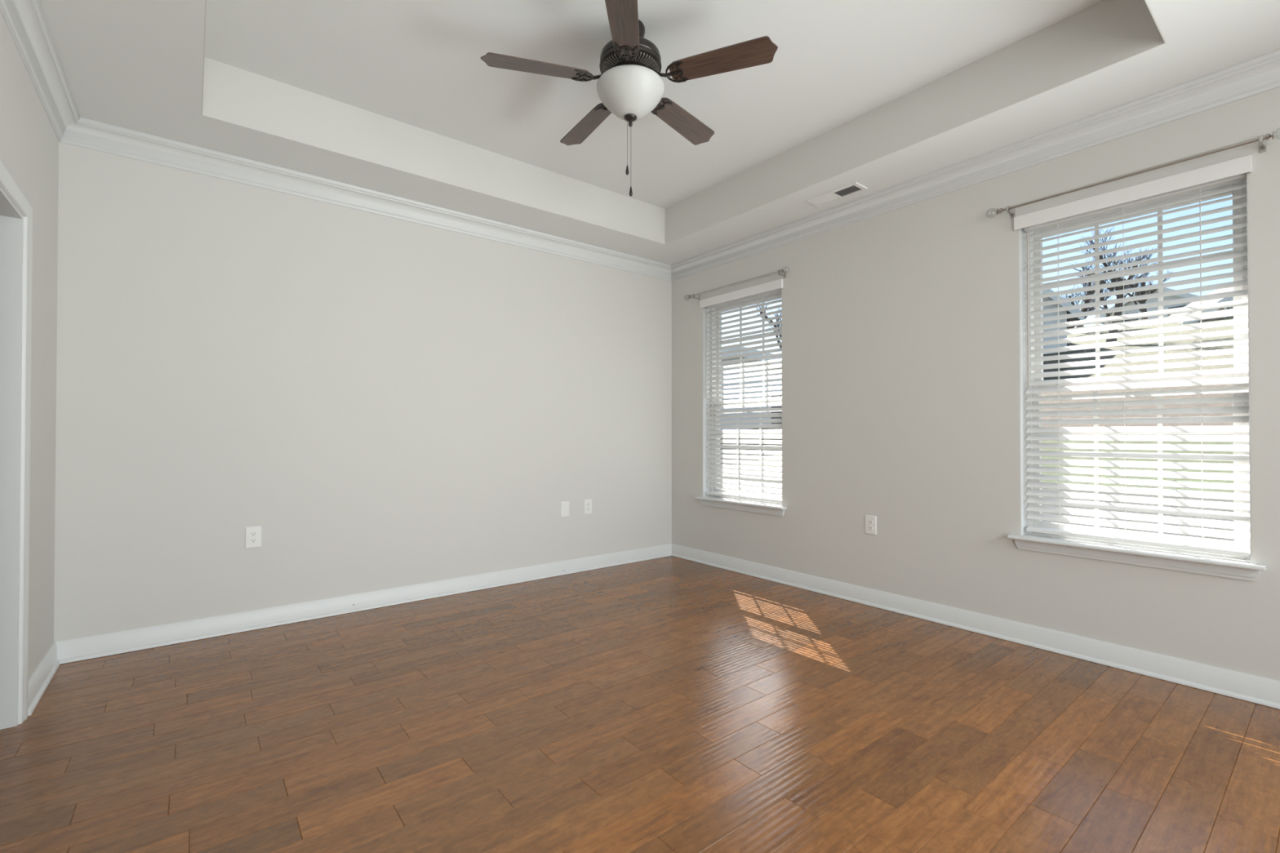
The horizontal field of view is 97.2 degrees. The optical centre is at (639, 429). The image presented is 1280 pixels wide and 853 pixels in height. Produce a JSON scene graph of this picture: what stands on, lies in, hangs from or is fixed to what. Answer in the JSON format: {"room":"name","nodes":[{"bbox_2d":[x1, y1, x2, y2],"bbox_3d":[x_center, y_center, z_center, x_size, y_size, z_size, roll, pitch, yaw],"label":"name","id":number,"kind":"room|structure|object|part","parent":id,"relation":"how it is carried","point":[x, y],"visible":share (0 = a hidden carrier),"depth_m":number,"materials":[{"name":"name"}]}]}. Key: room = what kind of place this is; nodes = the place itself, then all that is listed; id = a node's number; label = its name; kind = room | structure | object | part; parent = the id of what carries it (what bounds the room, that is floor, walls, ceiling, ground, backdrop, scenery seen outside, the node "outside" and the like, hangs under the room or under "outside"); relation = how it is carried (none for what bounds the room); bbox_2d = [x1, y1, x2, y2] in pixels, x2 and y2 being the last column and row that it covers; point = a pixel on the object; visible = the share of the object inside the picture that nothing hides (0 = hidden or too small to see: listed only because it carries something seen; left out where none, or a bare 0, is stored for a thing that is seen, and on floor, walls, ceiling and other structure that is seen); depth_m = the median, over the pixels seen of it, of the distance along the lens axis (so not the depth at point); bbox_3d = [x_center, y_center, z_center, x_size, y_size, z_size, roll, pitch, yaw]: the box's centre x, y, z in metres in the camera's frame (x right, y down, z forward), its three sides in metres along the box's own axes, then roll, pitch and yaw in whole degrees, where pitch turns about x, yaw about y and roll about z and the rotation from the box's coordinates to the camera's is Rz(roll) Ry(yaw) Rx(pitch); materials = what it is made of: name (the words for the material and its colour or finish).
{"room":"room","nodes":[
{"label":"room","id":0,"kind":"room"},
{"bbox_2d":[0,13,58,680],"bbox_3d":[-0.639,-0.415,-0.142,0.120,3.120,7.507,0,-1,-38],"label":"wall","id":1,"kind":"structure","parent":0,"point":[29,144],"depth_m":2.51,"materials":[{"name":"paint"}]},
{"bbox_2d":[0,160,33,729],"bbox_3d":[-2.233,0.123,1.859,0.158,2.079,1.008,0,-1,-38],"label":"door frame","id":2,"kind":"structure","parent":1,"relation":"in","point":[15,210],"depth_m":2.22,"materials":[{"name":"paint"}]},
{"bbox_2d":[0,0,79,142],"bbox_3d":[-0.595,-1.534,-0.021,0.085,0.120,7.387,0,-1,-38],"label":"trim","id":3,"kind":"structure","parent":1,"relation":"attached to","point":[25,21],"depth_m":2.31,"materials":[{"name":"paint"}]},
{"bbox_2d":[27,642,60,715],"bbox_3d":[-2.705,1.114,2.561,0.027,0.110,0.683,0,-1,-38],"label":"baseboard","id":4,"kind":"structure","parent":1,"relation":"attached to","point":[37,683],"depth_m":2.53,"materials":[{"name":"paint"}]},
{"bbox_2d":[53,142,671,641],"bbox_3d":[-1.396,-0.346,4.127,4.246,3.180,0.120,0,-1,-38],"label":"wall","id":5,"kind":"structure","parent":0,"point":[393,402],"depth_m":3.54,"materials":[{"name":"paint"}]},
{"bbox_2d":[244,525,261,548],"bbox_3d":[-2.281,0.635,3.332,0.080,0.126,0.008,0,-1,-38],"label":"wall outlet","id":6,"kind":"object","parent":5,"relation":"attached to","point":[252,534],"visible":1,"depth_m":3.33,"materials":[{"name":"white plastic"}]},
{"bbox_2d":[249,531,257,536],"bbox_3d":[-2.280,0.616,3.330,0.033,0.027,0.002,0,-1,-38],"label":"receptacle","id":7,"kind":"object","parent":6,"relation":"attached to","point":[251,533],"depth_m":3.33,"materials":[{"name":"white plastic"}]},
{"bbox_2d":[249,537,257,542],"bbox_3d":[-2.280,0.655,3.330,0.033,0.027,0.002,0,-1,-38],"label":"receptacle","id":8,"kind":"object","parent":6,"relation":"attached to","point":[251,540],"depth_m":3.33,"materials":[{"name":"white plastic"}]},
{"bbox_2d":[53,543,671,664],"bbox_3d":[-1.304,1.129,4.093,4.126,0.110,0.027,0,-1,-38],"label":"baseboard","id":9,"kind":"structure","parent":5,"relation":"attached to","point":[69,651],"depth_m":3.53,"materials":[{"name":"paint"}]},
{"bbox_2d":[60,116,671,280],"bbox_3d":[-1.285,-1.496,4.094,4.126,0.120,0.085,0,-1,-38],"label":"trim","id":10,"kind":"structure","parent":5,"relation":"attached to","point":[86,133],"depth_m":3.54,"materials":[{"name":"paint"}]},
{"bbox_2d":[560,501,568,517],"bbox_3d":[-0.618,0.655,4.654,0.084,0.128,0.008,0,-1,-38],"label":"blank plate","id":11,"kind":"object","parent":5,"relation":"attached to","point":[564,505],"visible":1,"depth_m":4.65,"materials":[{"name":"white plastic"}]},
{"bbox_2d":[583,498,591,514],"bbox_3d":[-0.441,0.654,4.795,0.080,0.126,0.008,0,-1,-38],"label":"wall outlet","id":12,"kind":"object","parent":5,"relation":"attached to","point":[587,503],"visible":1,"depth_m":4.79,"materials":[{"name":"white plastic"}]},
{"bbox_2d":[0,555,1279,852],"bbox_3d":[0.390,1.183,0.675,5.765,0.060,7.527,0,-1,-38],"label":"floor","id":13,"kind":"structure","parent":0,"point":[670,704],"depth_m":2.09,"materials":[{"name":"brown wood"}]},
{"bbox_2d":[39,0,1279,264],"bbox_3d":[0.987,-1.771,1.239,4.126,0.380,7.387,0,-1,-38],"label":"ceiling","id":14,"kind":"structure","parent":0,"point":[398,98],"depth_m":2.90,"materials":[{"name":"paint"}]},
{"bbox_2d":[480,0,777,195],"bbox_3d":[-0.055,-1.471,2.660,1.266,0.784,1.246,0,-1,-38],"label":"ceiling fan","id":15,"kind":"object","parent":14,"relation":"hanging from","point":[630,86],"visible":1,"depth_m":2.51,"materials":[{"name":"brown wood"}]},
{"bbox_3d":[-0.462,-1.607,2.505,0.473,0.033,0.130,0,-1,-15],"label":"blade","id":16,"kind":"part","parent":15,"relation":"part of","materials":[{"name":"brown wood"}]},
{"bbox_3d":[-0.279,-1.603,2.979,0.130,0.033,0.473,0,-1,-33],"label":"blade","id":17,"kind":"part","parent":15,"relation":"part of","materials":[{"name":"brown wood"}]},
{"bbox_3d":[-0.068,-1.610,2.184,0.130,0.033,0.473,0,-1,3],"label":"blade","id":18,"kind":"part","parent":15,"relation":"part of","materials":[{"name":"brown wood"}]},
{"bbox_3d":[-0.059,-1.326,2.613,0.003,0.219,0.003,0,-1,-38],"label":"pull chain","id":19,"kind":"part","parent":15,"relation":"part of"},
{"bbox_3d":[-0.044,-1.522,2.615,0.313,0.152,0.313,0,-1,-38],"label":"lamp shade","id":20,"kind":"part","parent":15,"relation":"part of","materials":[{"name":"white glass"}]},
{"bbox_3d":[0.229,-1.603,2.951,0.130,0.033,0.473,0,-1,39],"label":"blade","id":21,"kind":"part","parent":15,"relation":"part of","materials":[{"name":"brown wood"}]},
{"bbox_3d":[0.359,-1.607,2.460,0.473,0.033,0.130,0,-1,21],"label":"blade","id":22,"kind":"part","parent":15,"relation":"part of","materials":[{"name":"brown wood"}]},
{"bbox_3d":[-0.024,-1.907,2.559,3.063,0.085,3.101,0,-1,-38],"label":"panel","id":23,"kind":"part","parent":14,"relation":"part of","materials":[{"name":"paint"}]},
{"bbox_2d":[806,182,867,207],"bbox_3d":[1.298,-1.552,3.737,0.136,0.010,0.366,0,-1,-38],"label":"ceiling vent","id":24,"kind":"object","parent":14,"relation":"in","point":[854,188],"visible":1,"depth_m":3.73,"materials":[{"name":"white metal"}]},
{"bbox_3d":[1.298,-1.556,3.737,0.104,0.002,0.316,0,-1,-38],"label":"plate","id":25,"kind":"part","parent":24,"relation":"part of","materials":[{"name":"white metal"}]},
{"bbox_2d":[671,86,1279,681],"bbox_3d":[2.664,-0.358,2.559,0.160,3.180,7.627,0,-1,-38],"label":"wall","id":26,"kind":"structure","parent":0,"point":[900,326],"depth_m":3.40,"materials":[{"name":"paint"}]},
{"bbox_2d":[684,268,786,301],"bbox_3d":[0.785,-1.202,4.720,0.102,0.061,1.142,0,-1,-38],"label":"curtain rod","id":27,"kind":"object","parent":26,"relation":"attached to","point":[779,272],"visible":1,"depth_m":4.61,"materials":[{"name":"silver metal"}]},
{"bbox_2d":[693,288,786,515],"bbox_3d":[0.887,-0.233,4.773,0.266,1.811,0.954,0,-1,-38],"label":"window","id":28,"kind":"structure","parent":26,"relation":"in","point":[732,503],"depth_m":4.97,"materials":[{"name":"paint"}]},
{"bbox_3d":[0.843,0.608,4.731,0.156,0.017,0.954,0,-1,-38],"label":"sill","id":29,"kind":"part","parent":28,"relation":"part of","materials":[{"name":"paint"}]},
{"bbox_2d":[699,279,782,502],"bbox_3d":[0.852,-0.295,4.749,0.094,1.743,0.899,0,-1,-38],"label":"window blind","id":30,"kind":"object","parent":28,"relation":"attached to","point":[775,286],"visible":0.93,"depth_m":4.71,"materials":[{"name":"white plastic"}]},
{"bbox_3d":[0.874,0.563,4.747,0.051,0.026,0.842,0,-1,-38],"label":"rail","id":31,"kind":"part","parent":30,"relation":"part of","materials":[{"name":"white plastic"}]},
{"bbox_3d":[1.044,-0.268,4.541,0.002,1.655,0.049,0,-1,42],"label":"ladder cord","id":32,"kind":"part","parent":30,"relation":"part of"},
{"bbox_3d":[0.929,0.165,4.803,0.034,0.847,0.814,0,-1,-38],"label":"sash","id":33,"kind":"part","parent":28,"relation":"part of","materials":[{"name":"white plastic"}]},
{"bbox_3d":[0.962,-0.661,4.836,0.034,0.897,0.814,0,-1,-38],"label":"sash","id":34,"kind":"part","parent":28,"relation":"part of","materials":[{"name":"white plastic"}]},
{"bbox_2d":[865,515,876,535],"bbox_3d":[1.555,0.643,3.808,0.008,0.126,0.080,0,-1,-38],"label":"wall outlet","id":35,"kind":"object","parent":26,"relation":"attached to","point":[870,521],"visible":1,"depth_m":3.80,"materials":[{"name":"white plastic"}]},
{"bbox_2d":[671,49,1279,280],"bbox_3d":[2.568,-1.509,2.493,0.085,0.120,7.387,0,-1,-38],"label":"trim","id":36,"kind":"structure","parent":26,"relation":"attached to","point":[1260,74],"depth_m":3.06,"materials":[{"name":"paint"}]},
{"bbox_2d":[671,543,1279,709],"bbox_3d":[2.590,1.116,2.487,0.027,0.110,7.387,0,-1,-38],"label":"baseboard","id":37,"kind":"structure","parent":26,"relation":"attached to","point":[1251,688],"depth_m":3.06,"materials":[{"name":"paint"}]},
{"bbox_2d":[986,131,1279,218],"bbox_3d":[2.336,-1.219,2.768,0.102,0.061,1.142,0,-1,-38],"label":"curtain rod","id":38,"kind":"object","parent":26,"relation":"attached to","point":[1261,140],"visible":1,"depth_m":2.63,"materials":[{"name":"silver metal"}]},
{"bbox_2d":[1007,172,1266,581],"bbox_3d":[2.428,-0.250,2.833,0.266,1.811,0.954,0,-1,-38],"label":"window","id":39,"kind":"structure","parent":26,"relation":"in","point":[1228,566],"depth_m":2.80,"materials":[{"name":"paint"}]},
{"bbox_2d":[1013,155,1252,556],"bbox_3d":[2.394,-0.312,2.809,0.094,1.743,0.899,0,-1,-38],"label":"window blind","id":40,"kind":"object","parent":39,"relation":"attached to","point":[1233,171],"visible":0.97,"depth_m":2.75,"materials":[{"name":"white plastic"}]},
{"bbox_3d":[2.247,-0.281,3.028,0.002,1.655,0.049,0,-1,42],"label":"ladder cord","id":41,"kind":"part","parent":40,"relation":"part of","materials":[{"name":"white fabric"}]},
{"bbox_3d":[2.247,-0.281,3.028,0.002,1.655,0.002,0,-1,42],"label":"lift cord","id":42,"kind":"part","parent":40,"relation":"part of","materials":[{"name":"white fabric"}]},
{"bbox_3d":[2.415,-0.283,2.816,0.048,1.655,0.010,0,-1,-38],"label":"ladder cord","id":43,"kind":"part","parent":40,"relation":"part of","materials":[{"name":"white fabric"}]},
{"bbox_3d":[2.415,-0.283,2.816,0.002,1.655,0.002,0,-1,42],"label":"lift cord","id":44,"kind":"part","parent":40,"relation":"part of","materials":[{"name":"white fabric"}]},
{"bbox_3d":[2.416,0.546,2.807,0.051,0.026,0.842,0,-1,-38],"label":"rail","id":45,"kind":"part","parent":40,"relation":"part of","materials":[{"name":"white plastic"}]},
{"bbox_3d":[2.586,-0.285,2.601,0.002,1.655,0.002,0,-1,42],"label":"lift cord","id":46,"kind":"part","parent":40,"relation":"part of","materials":[{"name":"white fabric"}]},
{"bbox_3d":[2.586,-0.285,2.601,0.048,1.655,0.010,0,-1,-38],"label":"ladder cord","id":47,"kind":"part","parent":40,"relation":"part of","materials":[{"name":"white fabric"}]},
{"bbox_3d":[2.385,0.590,2.791,0.156,0.017,0.954,0,-1,-38],"label":"sill","id":48,"kind":"part","parent":39,"relation":"part of","materials":[{"name":"paint"}]},
{"bbox_3d":[2.504,-0.679,2.897,0.034,0.897,0.814,0,-1,-38],"label":"sash","id":49,"kind":"part","parent":39,"relation":"part of","materials":[{"name":"white plastic"}]},
{"bbox_3d":[2.470,0.148,2.863,0.034,0.847,0.814,0,-1,-38],"label":"sash","id":50,"kind":"part","parent":39,"relation":"part of","materials":[{"name":"white plastic"}]},
{"label":"outside","id":51,"kind":"structure","parent":0,"visible":0},
{"bbox_2d":[720,316,1234,541],"bbox_3d":[32.894,-1.890,58.094,116.235,7.878,130.000,0,-1,-38],"label":"lawn","id":52,"kind":"structure","parent":51,"point":[1175,324],"depth_m":9.32,"materials":[{"name":"green plant"}]},
{"bbox_2d":[720,346,782,430],"bbox_3d":[2.811,-0.626,16.755,6.100,3.060,4.735,0,-1,10],"label":"house","id":53,"kind":"structure","parent":52,"relation":"on","point":[737,348],"depth_m":14.72,"materials":[{"name":"white"}]},
{"bbox_3d":[3.805,-0.249,14.520,0.860,1.360,0.005,0,-1,10],"label":"pane","id":54,"kind":"part","parent":53,"relation":"part of","materials":[{"name":"glass"}]},
{"bbox_2d":[755,301,782,352],"bbox_3d":[5.152,-2.877,19.354,2.371,3.342,1.715,0,-1,42],"label":"bare tree","id":55,"kind":"object","parent":52,"relation":"on","point":[761,313],"visible":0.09,"depth_m":19.43,"materials":[{"name":"grey plant"}]},
{"bbox_2d":[1043,288,1084,354],"bbox_3d":[11.455,-4.131,21.110,6.900,5.160,7.735,0,-1,29],"label":"house","id":56,"kind":"structure","parent":52,"relation":"on","point":[1048,291],"depth_m":16.67,"materials":[{"name":"white"}]},
{"bbox_2d":[1062,257,1111,327],"bbox_3d":[16.338,-4.944,21.430,1.480,2.798,2.592,0,-1,-38],"label":"bare tree","id":57,"kind":"object","parent":52,"relation":"on","point":[1091,308],"visible":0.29,"depth_m":21.08,"materials":[{"name":"grey plant"}]},
{"bbox_2d":[1069,227,1156,342],"bbox_3d":[13.585,-4.064,16.234,2.174,3.522,2.160,0,-1,-38],"label":"bare tree","id":58,"kind":"object","parent":52,"relation":"on","point":[1113,280],"visible":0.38,"depth_m":16.02,"materials":[{"name":"grey plant"}]},
{"bbox_2d":[1102,257,1173,319],"bbox_3d":[18.924,-5.387,21.623,1.542,2.760,2.292,0,-1,-27],"label":"bare tree","id":59,"kind":"object","parent":52,"relation":"on","point":[1142,284],"visible":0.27,"depth_m":21.62,"materials":[{"name":"grey plant"}]},
{"bbox_2d":[1094,284,1199,324],"bbox_3d":[27.115,-5.653,28.562,5.735,2.760,4.700,0,-1,-28],"label":"house","id":60,"kind":"structure","parent":52,"relation":"on","point":[1165,289],"depth_m":27.34,"materials":[{"name":"white"}]},
{"bbox_3d":[24.405,-5.117,28.265,0.005,1.360,0.860,0,-1,-28],"label":"pane","id":61,"kind":"part","parent":60,"relation":"part of","materials":[{"name":"glass"}]},
{"bbox_3d":[25.334,-5.133,26.494,0.005,1.360,0.860,0,-1,-28],"label":"pane","id":62,"kind":"part","parent":60,"relation":"part of","materials":[{"name":"glass"}]},
{"bbox_2d":[1168,286,1233,324],"bbox_3d":[21.779,-4.075,20.278,5.900,2.875,6.735,0,-1,25],"label":"house","id":63,"kind":"structure","parent":52,"relation":"on","point":[1228,289],"depth_m":19.05,"materials":[{"name":"beige brick"}]}
]}

